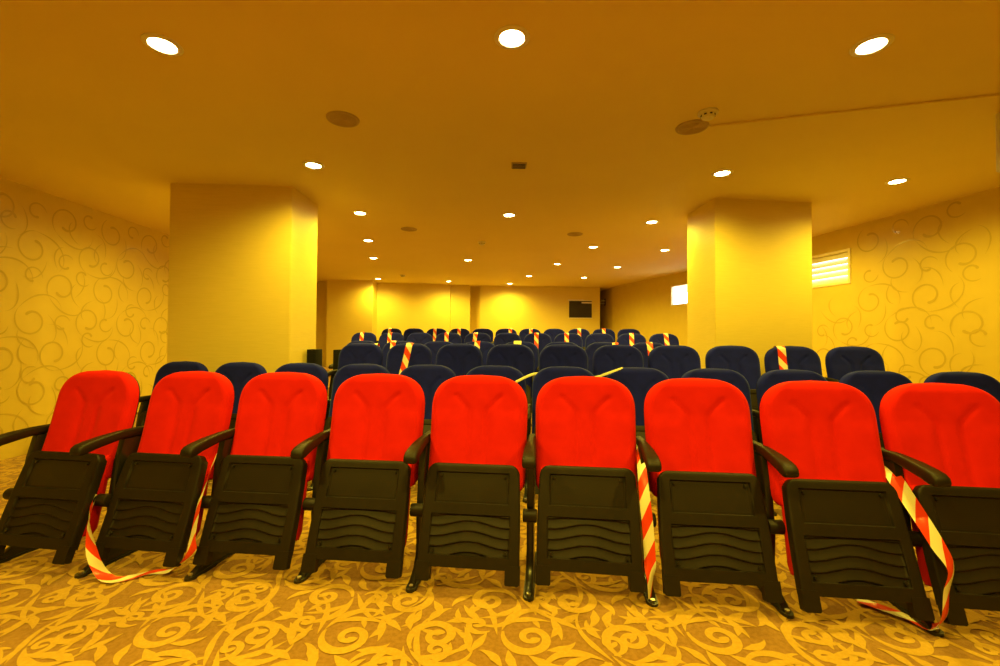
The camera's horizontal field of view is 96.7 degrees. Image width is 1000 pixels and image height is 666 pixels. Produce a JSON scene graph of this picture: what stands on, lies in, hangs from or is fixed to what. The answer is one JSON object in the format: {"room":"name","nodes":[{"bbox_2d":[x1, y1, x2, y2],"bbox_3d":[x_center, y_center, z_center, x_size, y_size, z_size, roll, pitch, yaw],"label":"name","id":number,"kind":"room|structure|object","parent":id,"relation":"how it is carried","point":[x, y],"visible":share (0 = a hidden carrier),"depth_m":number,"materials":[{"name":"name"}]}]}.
{"room":"auditorium","nodes":[
{"label":"auditorium","id":0,"kind":"room"},
{"bbox_2d":[0,177,168,460],"bbox_3d":[-4.676,-0.129,4.228,0.003,2.650,14.467,0,-1,-3],"label":"wall","id":1,"kind":"structure","parent":0,"point":[83,288],"depth_m":4.82,"materials":[{"name":"paper"}]},
{"bbox_2d":[167,183,317,372],"bbox_3d":[-2.612,-0.109,4.596,1.185,2.650,0.609,0,-1,-4],"label":"column","id":2,"kind":"structure","parent":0,"point":[242,286],"depth_m":4.31,"materials":[{"name":"paint"}]},
{"bbox_2d":[316,280,599,366],"bbox_3d":[-0.832,0.035,11.960,8.287,2.650,1.644,1,-1,-18],"label":"wall","id":3,"kind":"structure","parent":0,"point":[344,308],"depth_m":11.83,"materials":[{"name":"paint"}]},
{"bbox_2d":[568,300,591,318],"bbox_3d":[2.212,-0.656,12.231,0.670,0.520,0.050,0,-1,-3],"label":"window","id":4,"kind":"structure","parent":3,"relation":"in","point":[578,309],"depth_m":12.24,"materials":[{"name":"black glass"}]},
{"bbox_2d":[0,0,999,294],"bbox_3d":[0.159,-1.399,5.576,10.900,0.001,17.100,0,-1,0],"label":"ceiling","id":5,"kind":"structure","parent":0,"point":[92,116],"depth_m":2.94,"materials":[{"name":"paint"}]},
{"bbox_2d":[140,33,183,55],"bbox_3d":[-1.721,-1.472,2.267,0.178,0.020,0.178,0,-1,0],"label":"recessed light","id":6,"kind":"object","parent":5,"relation":"in","point":[164,45],"visible":1,"depth_m":2.26,"materials":[{"name":"white"}]},
{"bbox_2d":[302,161,324,169],"bbox_3d":[-1.601,-1.444,3.816,0.178,0.020,0.178,0,-1,0],"label":"recessed light","id":7,"kind":"object","parent":5,"relation":"in","point":[309,164],"visible":0.98,"depth_m":3.81,"materials":[{"name":"beige"}]},
{"bbox_2d":[326,111,359,127],"bbox_3d":[-1.066,-1.448,3.016,0.218,0.010,0.218,0,-1,0],"label":"ceiling speaker","id":8,"kind":"object","parent":5,"relation":"attached to","point":[338,118],"visible":1,"depth_m":3.01,"materials":[{"name":"beige"}]},
{"bbox_2d":[329,113,356,125],"bbox_3d":[-1.066,-1.445,3.016,0.176,0.003,0.176,0,-1,0],"label":"grille","id":9,"kind":"object","parent":8,"relation":"attached to","point":[338,119],"depth_m":3.01,"materials":[{"name":"beige"}]},
{"bbox_2d":[352,211,367,215],"bbox_3d":[-1.651,-1.418,5.246,0.178,0.020,0.178,0,-1,0],"label":"recessed light","id":10,"kind":"object","parent":5,"relation":"in","point":[361,213],"visible":0.99,"depth_m":5.24,"materials":[{"name":"beige"}]},
{"bbox_2d":[401,227,416,231],"bbox_3d":[-1.225,-1.395,5.984,0.218,0.010,0.218,0,-1,0],"label":"ceiling speaker","id":11,"kind":"object","parent":5,"relation":"attached to","point":[410,229],"visible":1,"depth_m":5.98,"materials":[{"name":"beige"}]},
{"bbox_2d":[502,213,516,216],"bbox_3d":[0.109,-1.407,5.286,0.178,0.020,0.178,0,-1,0],"label":"recessed light","id":12,"kind":"object","parent":5,"relation":"in","point":[503,214],"visible":0.99,"depth_m":5.27,"materials":[{"name":"beige"}]},
{"bbox_2d":[494,25,529,49],"bbox_3d":[0.059,-1.462,2.197,0.178,0.020,0.178,0,-1,0],"label":"recessed light","id":13,"kind":"object","parent":5,"relation":"in","point":[510,37],"visible":1,"depth_m":2.19,"materials":[{"name":"beige"}]},
{"bbox_2d":[511,162,526,168],"bbox_3d":[0.162,-1.425,3.786,0.130,0.012,0.120,0,-1,0],"label":"ceiling vent","id":14,"kind":"object","parent":5,"relation":"in","point":[515,165],"visible":1,"depth_m":3.77,"materials":[{"name":"beige"}]},
{"bbox_2d":[567,232,582,235],"bbox_3d":[1.047,-1.377,6.204,0.218,0.010,0.218,0,-1,0],"label":"ceiling speaker","id":15,"kind":"object","parent":5,"relation":"attached to","point":[571,233],"visible":1,"depth_m":6.20,"materials":[{"name":"beige"}]},
{"bbox_2d":[644,220,658,223],"bbox_3d":[1.899,-1.390,5.556,0.178,0.020,0.178,0,-1,0],"label":"recessed light","id":16,"kind":"object","parent":5,"relation":"in","point":[649,221],"visible":0.98,"depth_m":5.55,"materials":[{"name":"beige"}]},
{"bbox_2d":[675,119,708,134],"bbox_3d":[1.338,-1.431,3.098,0.218,0.010,0.218,0,-1,0],"label":"ceiling speaker","id":17,"kind":"object","parent":5,"relation":"attached to","point":[695,126],"visible":1,"depth_m":3.09,"materials":[{"name":"beige"}]},
{"bbox_2d":[678,122,705,133],"bbox_3d":[1.338,-1.429,3.098,0.176,0.003,0.176,0,-1,0],"label":"grille","id":18,"kind":"object","parent":17,"relation":"attached to","point":[685,127],"depth_m":3.09,"materials":[{"name":"beige"}]},
{"bbox_2d":[698,107,718,120],"bbox_3d":[1.355,-1.416,2.895,0.124,0.048,0.124,0,-1,0],"label":"smoke detector","id":19,"kind":"object","parent":5,"relation":"attached to","point":[706,114],"visible":1,"depth_m":2.87,"materials":[{"name":"beige plastic"}]},
{"bbox_2d":[711,169,733,176],"bbox_3d":[1.969,-1.419,3.936,0.178,0.020,0.178,0,-1,0],"label":"recessed light","id":20,"kind":"object","parent":5,"relation":"in","point":[724,172],"visible":1,"depth_m":3.93,"materials":[{"name":"beige"}]},
{"bbox_2d":[711,94,999,127],"bbox_3d":[2.329,-1.427,2.841,1.800,0.014,0.018,0,-1,15],"label":"duct","id":21,"kind":"object","parent":5,"relation":"attached to","point":[990,95],"visible":1,"depth_m":2.84,"materials":[{"name":"paint"}]},
{"bbox_2d":[849,33,894,56],"bbox_3d":[1.869,-1.450,2.237,0.178,0.020,0.178,0,-1,0],"label":"recessed light","id":22,"kind":"object","parent":5,"relation":"in","point":[876,43],"visible":1,"depth_m":2.23,"materials":[{"name":"beige"}]},
{"bbox_2d":[884,178,909,184],"bbox_3d":[3.669,-1.405,4.106,0.178,0.020,0.178,0,-1,0],"label":"recessed light","id":23,"kind":"object","parent":5,"relation":"in","point":[898,180],"visible":0.99,"depth_m":4.11,"materials":[{"name":"beige"}]},
{"bbox_2d":[995,112,999,172],"bbox_3d":[3.360,-1.230,2.719,0.350,0.400,0.287,0,-1,0],"label":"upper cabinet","id":24,"kind":"object","parent":5,"relation":"hanging from","point":[997,116],"visible":1,"depth_m":2.84,"materials":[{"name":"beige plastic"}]},
{"bbox_2d":[0,366,999,665],"bbox_3d":[0.095,1.007,5.483,10.497,0.485,17.000,0,-1,0],"label":"floor","id":25,"kind":"structure","parent":0,"point":[242,611],"depth_m":1.83,"materials":[{"name":"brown carpet"}]},
{"bbox_2d":[0,370,143,578],"bbox_3d":[-2.268,0.694,2.383,0.616,0.970,0.472,0,-1,9],"label":"seat","id":26,"kind":"object","parent":25,"relation":"on","point":[89,438],"visible":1,"depth_m":2.30,"materials":[{"name":"fabric"}]},
{"bbox_2d":[82,455,109,536],"bbox_3d":[-2.280,0.834,2.307,0.442,0.389,0.162,0,-1,8],"label":"seat cushion","id":27,"kind":"object","parent":26,"relation":"on","point":[95,468],"depth_m":2.27,"materials":[{"name":"fabric"}]},
{"bbox_2d":[95,371,234,581],"bbox_3d":[-1.701,0.697,2.354,0.568,0.970,0.484,0,-1,8],"label":"seat","id":28,"kind":"object","parent":25,"relation":"on","point":[158,490],"visible":0.97,"depth_m":2.28,"materials":[{"name":"fabric"}]},
{"bbox_2d":[85,454,216,582],"bbox_3d":[-1.740,0.858,2.194,0.611,0.634,0.318,1,-1,-15],"label":"barrier tape","id":29,"kind":"object","parent":28,"relation":"attached to","point":[99,570],"visible":0.93,"depth_m":2.13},
{"bbox_2d":[189,457,209,538],"bbox_3d":[-1.740,0.837,2.286,0.442,0.389,0.162,0,-1,8],"label":"seat cushion","id":30,"kind":"object","parent":28,"relation":"on","point":[199,467],"depth_m":2.25,"materials":[{"name":"fabric"}]},
{"bbox_2d":[136,361,208,426],"bbox_3d":[-2.787,0.722,3.764,0.616,0.956,0.472,0,-1,7],"label":"seat","id":31,"kind":"object","parent":25,"relation":"on","point":[179,366],"visible":0.14,"depth_m":3.85,"materials":[{"name":"fabric"}]},
{"bbox_2d":[215,362,266,428],"bbox_3d":[-2.215,0.724,3.685,0.568,0.956,0.484,0,-1,7],"label":"seat","id":32,"kind":"object","parent":25,"relation":"on","point":[239,374],"visible":0.16,"depth_m":3.77,"materials":[{"name":"fabric"}]},
{"bbox_2d":[193,372,330,584],"bbox_3d":[-1.178,0.699,2.328,0.568,0.970,0.484,0,-1,6],"label":"seat","id":33,"kind":"object","parent":25,"relation":"on","point":[280,443],"visible":0.99,"depth_m":2.25,"materials":[{"name":"fabric"}]},
{"bbox_2d":[296,458,308,540],"bbox_3d":[-1.214,0.840,2.258,0.442,0.389,0.162,0,-1,6],"label":"seat cushion","id":34,"kind":"object","parent":33,"relation":"on","point":[302,465],"depth_m":2.23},
{"bbox_2d":[275,363,330,490],"bbox_3d":[-1.669,0.727,3.614,0.568,0.956,0.484,0,-1,7],"label":"seat","id":35,"kind":"object","parent":25,"relation":"on","point":[316,370],"visible":0.18,"depth_m":3.71,"materials":[{"name":"fabric"}]},
{"bbox_2d":[307,349,321,365],"bbox_3d":[-1.969,0.615,4.702,0.112,0.885,0.194,0,-1,0],"label":"loudspeaker","id":36,"kind":"object","parent":25,"relation":"on","point":[314,356],"visible":0.14,"depth_m":4.63,"materials":[{"name":"black"}]},
{"bbox_2d":[307,353,314,363],"bbox_3d":[-1.969,0.608,4.616,0.084,0.795,0.009,0,-1,0],"label":"grille","id":37,"kind":"object","parent":36,"relation":"attached to","point":[310,356],"depth_m":4.62,"materials":[{"name":"black"}]},
{"bbox_2d":[333,350,340,369],"bbox_3d":[-1.901,0.633,5.252,0.112,0.870,0.194,0,-1,0],"label":"loudspeaker","id":38,"kind":"object","parent":25,"relation":"on","point":[336,353],"visible":0.11,"depth_m":5.17,"materials":[{"name":"black"}]},
{"bbox_2d":[312,363,389,482],"bbox_3d":[-1.124,0.729,3.543,0.568,0.956,0.484,0,-1,7],"label":"seat","id":39,"kind":"object","parent":25,"relation":"on","point":[346,372],"visible":0.16,"depth_m":3.65,"materials":[{"name":"fabric"}]},
{"bbox_2d":[328,340,374,368],"bbox_3d":[-1.935,0.579,6.053,0.616,0.956,0.472,0,-1,7],"label":"seat","id":40,"kind":"object","parent":25,"relation":"on","point":[361,341],"visible":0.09,"depth_m":6.15,"materials":[{"name":"fabric"}]},
{"bbox_2d":[327,343,382,398],"bbox_3d":[-1.542,0.583,4.770,0.616,0.956,0.472,0,-1,7],"label":"seat","id":41,"kind":"object","parent":25,"relation":"on","point":[354,353],"visible":0.23,"depth_m":4.84,"materials":[{"name":"fabric"}]},
{"bbox_2d":[341,332,376,349],"bbox_3d":[-2.608,0.461,8.354,0.616,0.956,0.472,0,-1,7],"label":"seat","id":42,"kind":"object","parent":25,"relation":"on","point":[368,336],"visible":0.22,"depth_m":8.44,"materials":[{"name":"fabric"}]},
{"bbox_2d":[300,373,430,592],"bbox_3d":[-0.634,0.702,2.262,0.568,0.970,0.484,0,-1,6],"label":"seat","id":43,"kind":"object","parent":25,"relation":"on","point":[378,448],"visible":0.99,"depth_m":2.19,"materials":[{"name":"fabric"}]},
{"bbox_2d":[405,464,411,545],"bbox_3d":[-0.670,0.842,2.192,0.442,0.389,0.162,0,-1,6],"label":"seat cushion","id":44,"kind":"object","parent":43,"relation":"on","point":[408,467],"depth_m":2.16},
{"bbox_2d":[376,328,401,342],"bbox_3d":[-2.602,0.359,10.480,0.616,0.956,0.472,0,-1,7],"label":"seat","id":45,"kind":"object","parent":25,"relation":"on","point":[395,330],"visible":0.13,"depth_m":10.57,"materials":[{"name":"fabric"}]},
{"bbox_2d":[379,332,404,349],"bbox_3d":[-2.036,0.463,8.275,0.568,0.956,0.484,0,-1,7],"label":"seat","id":46,"kind":"object","parent":25,"relation":"on","point":[383,338],"visible":0.19,"depth_m":8.36,"materials":[{"name":"fabric"}]},
{"bbox_2d":[382,341,411,367],"bbox_3d":[-1.363,0.581,5.973,0.568,0.956,0.484,0,-1,7],"label":"seat","id":47,"kind":"object","parent":25,"relation":"on","point":[386,348],"visible":0.12,"depth_m":6.08,"materials":[{"name":"fabric"}]},
{"bbox_2d":[386,343,431,374],"bbox_3d":[-0.970,0.585,4.691,0.568,0.956,0.484,0,-1,7],"label":"seat","id":48,"kind":"object","parent":25,"relation":"on","point":[421,354],"visible":0.22,"depth_m":4.77,"materials":[{"name":"fabric"}]},
{"bbox_2d":[399,343,412,374],"bbox_3d":[-0.999,0.285,4.795,0.103,0.359,0.188,0,-1,22],"label":"barrier tape","id":49,"kind":"object","parent":48,"relation":"attached to","point":[408,347],"visible":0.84,"depth_m":4.77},
{"bbox_2d":[403,328,423,340],"bbox_3d":[-2.029,0.361,10.401,0.568,0.956,0.484,0,-1,7],"label":"seat","id":50,"kind":"object","parent":25,"relation":"on","point":[409,331],"visible":0.13,"depth_m":10.50,"materials":[{"name":"fabric"}]},
{"bbox_2d":[407,332,432,344],"bbox_3d":[-1.490,0.465,8.204,0.568,0.956,0.484,0,-1,7],"label":"seat","id":51,"kind":"object","parent":25,"relation":"on","point":[419,338],"visible":0.25,"depth_m":8.29,"materials":[{"name":"fabric"}]},
{"bbox_2d":[400,364,456,433],"bbox_3d":[-0.578,0.731,3.473,0.568,0.956,0.484,0,-1,7],"label":"seat","id":52,"kind":"object","parent":25,"relation":"on","point":[429,377],"visible":0.16,"depth_m":3.56,"materials":[{"name":"fabric"}]},
{"bbox_2d":[427,328,445,336],"bbox_3d":[-1.484,0.363,10.330,0.568,0.956,0.484,0,-1,7],"label":"seat","id":53,"kind":"object","parent":25,"relation":"on","point":[439,330],"visible":0.16,"depth_m":10.43,"materials":[{"name":"fabric"}]},
{"bbox_2d":[424,341,452,364],"bbox_3d":[-0.817,0.583,5.902,0.568,0.956,0.484,0,-1,7],"label":"seat","id":54,"kind":"object","parent":25,"relation":"on","point":[434,346],"visible":0.09,"depth_m":6.00,"materials":[{"name":"fabric"}]},
{"bbox_2d":[435,333,461,343],"bbox_3d":[-0.945,0.467,8.133,0.568,0.956,0.484,0,-1,7],"label":"seat","id":55,"kind":"object","parent":25,"relation":"on","point":[454,338],"visible":0.16,"depth_m":8.22,"materials":[{"name":"fabric"}]},
{"bbox_2d":[436,343,482,375],"bbox_3d":[-0.424,0.588,4.620,0.568,0.956,0.484,0,-1,7],"label":"seat","id":56,"kind":"object","parent":25,"relation":"on","point":[461,358],"visible":0.26,"depth_m":4.70,"materials":[{"name":"fabric"}]},
{"bbox_2d":[450,328,469,343],"bbox_3d":[-0.938,0.366,10.259,0.568,0.956,0.484,0,-1,7],"label":"seat","id":57,"kind":"object","parent":25,"relation":"on","point":[464,332],"visible":0.13,"depth_m":10.34,"materials":[{"name":"fabric"}]},
{"bbox_2d":[414,375,536,601],"bbox_3d":[-0.095,0.704,2.201,0.568,0.970,0.484,0,-1,6],"label":"seat","id":58,"kind":"object","parent":25,"relation":"on","point":[480,454],"visible":1,"depth_m":2.13,"materials":[{"name":"fabric"}]},
{"bbox_2d":[464,333,490,343],"bbox_3d":[-0.400,0.469,8.062,0.568,0.956,0.484,0,-1,7],"label":"seat","id":59,"kind":"object","parent":25,"relation":"on","point":[485,337],"visible":0.18,"depth_m":8.16,"materials":[{"name":"fabric"}]},
{"bbox_2d":[466,341,494,365],"bbox_3d":[-0.272,0.585,5.832,0.568,0.956,0.484,0,-1,7],"label":"seat","id":60,"kind":"object","parent":25,"relation":"on","point":[485,347],"visible":0.12,"depth_m":5.91,"materials":[{"name":"fabric"}]},
{"bbox_2d":[472,328,493,343],"bbox_3d":[-0.393,0.368,10.188,0.568,0.956,0.484,0,-1,7],"label":"seat","id":61,"kind":"object","parent":25,"relation":"on","point":[489,332],"visible":0.1,"depth_m":10.28,"materials":[{"name":"fabric"}]},
{"bbox_2d":[466,365,531,502],"bbox_3d":[-0.033,0.733,3.402,0.568,0.956,0.484,0,-1,7],"label":"seat","id":62,"kind":"object","parent":25,"relation":"on","point":[514,374],"visible":0.11,"depth_m":3.49,"materials":[{"name":"fabric"}]},
{"bbox_2d":[495,328,516,335],"bbox_3d":[0.152,0.370,10.117,0.568,0.956,0.484,0,-1,7],"label":"seat","id":63,"kind":"object","parent":25,"relation":"on","point":[505,330],"visible":0.11,"depth_m":10.23,"materials":[{"name":"fabric"}]},
{"bbox_2d":[494,333,520,345],"bbox_3d":[0.146,0.472,7.991,0.568,0.956,0.484,0,-1,7],"label":"seat","id":64,"kind":"object","parent":25,"relation":"on","point":[502,338],"visible":0.17,"depth_m":8.09,"materials":[{"name":"fabric"}]},
{"bbox_2d":[486,344,534,403],"bbox_3d":[0.121,0.590,4.549,0.568,0.956,0.484,0,-1,7],"label":"seat","id":65,"kind":"object","parent":25,"relation":"on","point":[520,357],"visible":0.31,"depth_m":4.63,"materials":[{"name":"fabric"}]},
{"bbox_2d":[507,342,538,412],"bbox_3d":[0.274,0.587,5.761,0.568,0.956,0.484,0,-1,7],"label":"seat","id":66,"kind":"object","parent":25,"relation":"on","point":[533,347],"visible":0.13,"depth_m":5.82,"materials":[{"name":"fabric"}]},
{"bbox_2d":[519,329,540,341],"bbox_3d":[0.698,0.372,10.047,0.568,0.956,0.484,0,-1,7],"label":"seat","id":67,"kind":"object","parent":25,"relation":"on","point":[524,332],"visible":0.15,"depth_m":10.15,"materials":[{"name":"fabric"}]},
{"bbox_2d":[524,333,551,354],"bbox_3d":[0.691,0.474,7.920,0.568,0.956,0.484,0,-1,7],"label":"seat","id":68,"kind":"object","parent":25,"relation":"on","point":[544,339],"visible":0.2,"depth_m":8.00,"materials":[{"name":"fabric"}]},
{"bbox_2d":[534,333,538,346],"bbox_3d":[0.658,0.174,8.030,0.075,0.359,0.155,0,-1,7],"label":"barrier tape","id":69,"kind":"object","parent":68,"relation":"on","point":[536,335],"visible":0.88,"depth_m":8.01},
{"bbox_2d":[544,329,564,341],"bbox_3d":[1.243,0.374,9.976,0.568,0.956,0.484,0,-1,7],"label":"seat","id":70,"kind":"object","parent":25,"relation":"on","point":[552,333],"visible":0.11,"depth_m":10.07,"materials":[{"name":"fabric"}]},
{"bbox_2d":[543,342,577,348],"bbox_3d":[0.819,0.590,5.690,0.568,0.956,0.484,0,-1,7],"label":"seat","id":71,"kind":"object","parent":25,"relation":"on","point":[552,343],"visible":0.05,"depth_m":5.81,"materials":[{"name":"fabric"}]},
{"bbox_2d":[539,344,587,370],"bbox_3d":[0.667,0.592,4.479,0.568,0.956,0.484,0,-1,7],"label":"seat","id":72,"kind":"object","parent":25,"relation":"on","point":[559,354],"visible":0.26,"depth_m":4.57,"materials":[{"name":"fabric"}]},
{"bbox_2d":[554,333,582,347],"bbox_3d":[1.237,0.476,7.850,0.568,0.956,0.484,0,-1,7],"label":"seat","id":73,"kind":"object","parent":25,"relation":"on","point":[573,338],"visible":0.21,"depth_m":7.94,"materials":[{"name":"fabric"}]},
{"bbox_2d":[516,366,622,493],"bbox_3d":[0.519,0.733,3.374,0.805,0.962,0.549,0,-1,7],"label":"seat","id":74,"kind":"object","parent":25,"relation":"on","point":[545,375],"depth_m":3.44,"materials":[{"name":"fabric"}]},
{"bbox_2d":[568,329,589,349],"bbox_3d":[1.789,0.376,9.905,0.568,0.956,0.484,0,-1,7],"label":"seat","id":75,"kind":"object","parent":25,"relation":"on","point":[584,333],"visible":0.13,"depth_m":9.98,"materials":[{"name":"fabric"}]},
{"bbox_2d":[535,376,661,606],"bbox_3d":[0.448,0.707,2.164,0.568,0.970,0.484,0,-1,7],"label":"seat","id":76,"kind":"object","parent":25,"relation":"on","point":[589,514],"visible":1,"depth_m":2.09,"materials":[{"name":"fabric"}]},
{"bbox_2d":[636,444,655,598],"bbox_3d":[0.676,0.845,2.097,0.056,0.614,0.361,0,-1,6],"label":"barrier tape","id":77,"kind":"object","parent":76,"relation":"hanging from","point":[644,494],"visible":0.88,"depth_m":2.01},
{"bbox_2d":[585,333,613,349],"bbox_3d":[1.782,0.478,7.779,0.568,0.956,0.484,0,-1,7],"label":"seat","id":78,"kind":"object","parent":25,"relation":"on","point":[595,337],"visible":0.23,"depth_m":7.88,"materials":[{"name":"fabric"}]},
{"bbox_2d":[585,342,618,373],"bbox_3d":[1.365,0.592,5.619,0.568,0.956,0.484,0,-1,7],"label":"seat","id":79,"kind":"object","parent":25,"relation":"on","point":[590,349],"visible":0.13,"depth_m":5.73,"materials":[{"name":"fabric"}]},
{"bbox_2d":[592,329,616,342],"bbox_3d":[2.334,0.379,9.834,0.568,0.956,0.484,0,-1,7],"label":"seat","id":80,"kind":"object","parent":25,"relation":"on","point":[608,331],"visible":0.18,"depth_m":9.92,"materials":[{"name":"fabric"}]},
{"bbox_2d":[593,345,643,376],"bbox_3d":[1.212,0.594,4.408,0.568,0.956,0.484,0,-1,7],"label":"seat","id":81,"kind":"object","parent":25,"relation":"on","point":[606,358],"visible":0.29,"depth_m":4.49,"materials":[{"name":"fabric"}]},
{"bbox_2d":[617,329,639,337],"bbox_3d":[2.880,0.381,9.763,0.568,0.956,0.484,0,-1,7],"label":"seat","id":82,"kind":"object","parent":25,"relation":"on","point":[623,331],"visible":0.17,"depth_m":9.87,"materials":[{"name":"fabric"}]},
{"bbox_2d":[617,333,645,345],"bbox_3d":[2.327,0.480,7.708,0.568,0.956,0.484,0,-1,7],"label":"seat","id":83,"kind":"object","parent":25,"relation":"on","point":[624,339],"visible":0.2,"depth_m":7.80,"materials":[{"name":"fabric"}]},
{"bbox_2d":[629,333,633,345],"bbox_3d":[2.314,0.181,7.815,0.075,0.359,0.155,0,-1,7],"label":"barrier tape","id":84,"kind":"object","parent":83,"relation":"on","point":[630,334],"visible":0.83,"depth_m":7.80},
{"bbox_2d":[606,367,668,490],"bbox_3d":[1.058,0.737,3.260,0.568,0.956,0.484,0,-1,7],"label":"seat","id":85,"kind":"object","parent":25,"relation":"on","point":[639,380],"visible":0.19,"depth_m":3.35,"materials":[{"name":"fabric"}]},
{"bbox_2d":[632,342,662,367],"bbox_3d":[1.910,0.594,5.548,0.568,0.956,0.484,0,-1,7],"label":"seat","id":86,"kind":"object","parent":25,"relation":"on","point":[642,347],"visible":0.07,"depth_m":5.65,"materials":[{"name":"fabric"}]},
{"bbox_2d":[646,342,652,355],"bbox_3d":[1.919,0.294,5.651,0.110,0.359,0.157,0,-1,7],"label":"barrier tape","id":87,"kind":"object","parent":86,"relation":"attached to","point":[649,344],"visible":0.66,"depth_m":5.64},
{"bbox_2d":[649,333,678,344],"bbox_3d":[2.873,0.482,7.637,0.568,0.956,0.484,0,-1,7],"label":"seat","id":88,"kind":"object","parent":25,"relation":"on","point":[656,338],"visible":0.2,"depth_m":7.73,"materials":[{"name":"fabric"}]},
{"bbox_2d":[663,333,668,344],"bbox_3d":[2.901,0.183,7.736,0.103,0.359,0.160,0,-1,7],"label":"barrier tape","id":89,"kind":"object","parent":88,"relation":"attached to","point":[666,338],"visible":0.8,"depth_m":7.72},
{"bbox_2d":[648,345,700,378],"bbox_3d":[1.757,0.596,4.337,0.568,0.956,0.484,0,-1,7],"label":"seat","id":90,"kind":"object","parent":25,"relation":"on","point":[674,361],"visible":0.23,"depth_m":4.42,"materials":[{"name":"fabric"}]},
{"bbox_2d":[644,378,798,618],"bbox_3d":[0.989,0.709,2.090,0.568,0.970,0.484,0,-1,6],"label":"seat","id":91,"kind":"object","parent":25,"relation":"on","point":[717,524],"visible":0.99,"depth_m":2.02,"materials":[{"name":"fabric"}]},
{"bbox_2d":[656,472,660,558],"bbox_3d":[0.953,0.849,2.020,0.442,0.389,0.162,0,-1,6],"label":"seat cushion","id":92,"kind":"object","parent":91,"relation":"on","point":[658,474],"depth_m":2.03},
{"bbox_2d":[681,368,776,515],"bbox_3d":[1.603,0.740,3.189,0.568,0.956,0.484,0,-1,7],"label":"seat","id":93,"kind":"object","parent":25,"relation":"on","point":[732,377],"visible":0.11,"depth_m":3.27,"materials":[{"name":"fabric"}]},
{"bbox_2d":[705,345,760,410],"bbox_3d":[2.303,0.598,4.266,0.568,0.956,0.484,0,-1,7],"label":"seat","id":94,"kind":"object","parent":25,"relation":"on","point":[743,360],"visible":0.29,"depth_m":4.35,"materials":[{"name":"fabric"}]},
{"bbox_2d":[756,369,826,410],"bbox_3d":[2.149,0.742,3.119,0.568,0.956,0.484,0,-1,7],"label":"seat","id":95,"kind":"object","parent":25,"relation":"on","point":[768,379],"visible":0.12,"depth_m":3.23,"materials":[{"name":"fabric"}]},
{"bbox_2d":[764,346,838,381],"bbox_3d":[2.848,0.601,4.195,0.568,0.956,0.484,0,-1,7],"label":"seat","id":96,"kind":"object","parent":25,"relation":"on","point":[798,357],"visible":0.27,"depth_m":4.28,"materials":[{"name":"fabric"}]},
{"bbox_2d":[773,346,787,369],"bbox_3d":[2.730,0.303,4.311,0.075,0.353,0.161,0,-1,7],"label":"barrier tape","id":97,"kind":"object","parent":96,"relation":"on","point":[782,359],"visible":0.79,"depth_m":4.29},
{"bbox_2d":[825,346,884,379],"bbox_3d":[3.394,0.603,4.124,0.568,0.956,0.484,0,-1,7],"label":"seat","id":98,"kind":"object","parent":25,"relation":"on","point":[839,361],"visible":0.23,"depth_m":4.21,"materials":[{"name":"fabric"}]},
{"bbox_2d":[759,380,951,636],"bbox_3d":[1.508,0.710,1.980,0.568,0.970,0.484,0,-1,6],"label":"seat","id":99,"kind":"object","parent":25,"relation":"on","point":[849,534],"visible":0.96,"depth_m":1.90,"materials":[{"name":"fabric"}]},
{"bbox_2d":[780,479,793,575],"bbox_3d":[1.471,0.851,1.911,0.442,0.389,0.162,0,-1,6],"label":"seat cushion","id":100,"kind":"object","parent":99,"relation":"on","point":[786,485],"depth_m":1.93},
{"bbox_2d":[856,466,953,630],"bbox_3d":[1.695,0.874,1.925,0.245,0.632,0.472,0,-1,0],"label":"barrier tape","id":101,"kind":"object","parent":99,"relation":"attached to","point":[905,494],"visible":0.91,"depth_m":1.80,"materials":[{"name":"plastic"}]},
{"bbox_2d":[838,370,911,447],"bbox_3d":[2.694,0.744,3.048,0.568,0.956,0.484,0,-1,7],"label":"seat","id":102,"kind":"object","parent":25,"relation":"on","point":[874,384],"visible":0.07,"depth_m":3.14,"materials":[{"name":"fabric"}]},
{"bbox_2d":[879,383,999,625],"bbox_3d":[2.016,0.712,1.899,0.568,0.970,0.484,0,-1,8],"label":"seat","id":103,"kind":"object","parent":25,"relation":"on","point":[953,429],"visible":0.84,"depth_m":1.91,"materials":[{"name":"fabric"}]},
{"bbox_2d":[909,485,931,586],"bbox_3d":[1.977,0.852,1.831,0.442,0.389,0.162,0,-1,8],"label":"seat cushion","id":104,"kind":"object","parent":103,"relation":"on","point":[923,493],"depth_m":1.85,"materials":[{"name":"fabric"}]},
{"bbox_2d":[924,371,999,402],"bbox_3d":[3.240,0.746,2.977,0.568,0.956,0.484,0,-1,7],"label":"seat","id":105,"kind":"object","parent":25,"relation":"on","point":[984,382],"visible":0.19,"depth_m":3.08,"materials":[{"name":"fabric"}]},
{"bbox_2d":[687,198,812,374],"bbox_3d":[2.761,-0.068,4.971,1.148,2.650,0.623,0,-1,-7],"label":"column","id":106,"kind":"structure","parent":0,"point":[749,262],"depth_m":4.68,"materials":[{"name":"paint"}]},
{"bbox_2d":[600,187,999,382],"bbox_3d":[4.350,-0.048,5.538,0.538,2.650,17.181,1,-1,-8],"label":"wall","id":107,"kind":"structure","parent":0,"point":[923,292],"depth_m":5.03,"materials":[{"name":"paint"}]},
{"bbox_2d":[671,283,686,305],"bbox_3d":[3.954,-0.826,9.472,0.068,0.442,0.881,1,-1,-16],"label":"window","id":108,"kind":"structure","parent":107,"relation":"in","point":[681,285],"depth_m":9.76,"materials":[{"name":"beige"}]},
{"bbox_2d":[675,286,685,303],"bbox_3d":[3.950,-0.828,9.471,0.031,0.355,0.833,1,-1,-16],"label":"blind","id":109,"kind":"object","parent":108,"relation":"attached to","point":[675,286],"depth_m":9.73,"materials":[{"name":"white"}]},
{"bbox_2d":[812,248,850,287],"bbox_3d":[4.471,-0.861,6.161,0.068,0.454,0.876,1,-1,-9],"label":"window","id":110,"kind":"structure","parent":107,"relation":"in","point":[844,253],"depth_m":6.00,"materials":[{"name":"beige"}]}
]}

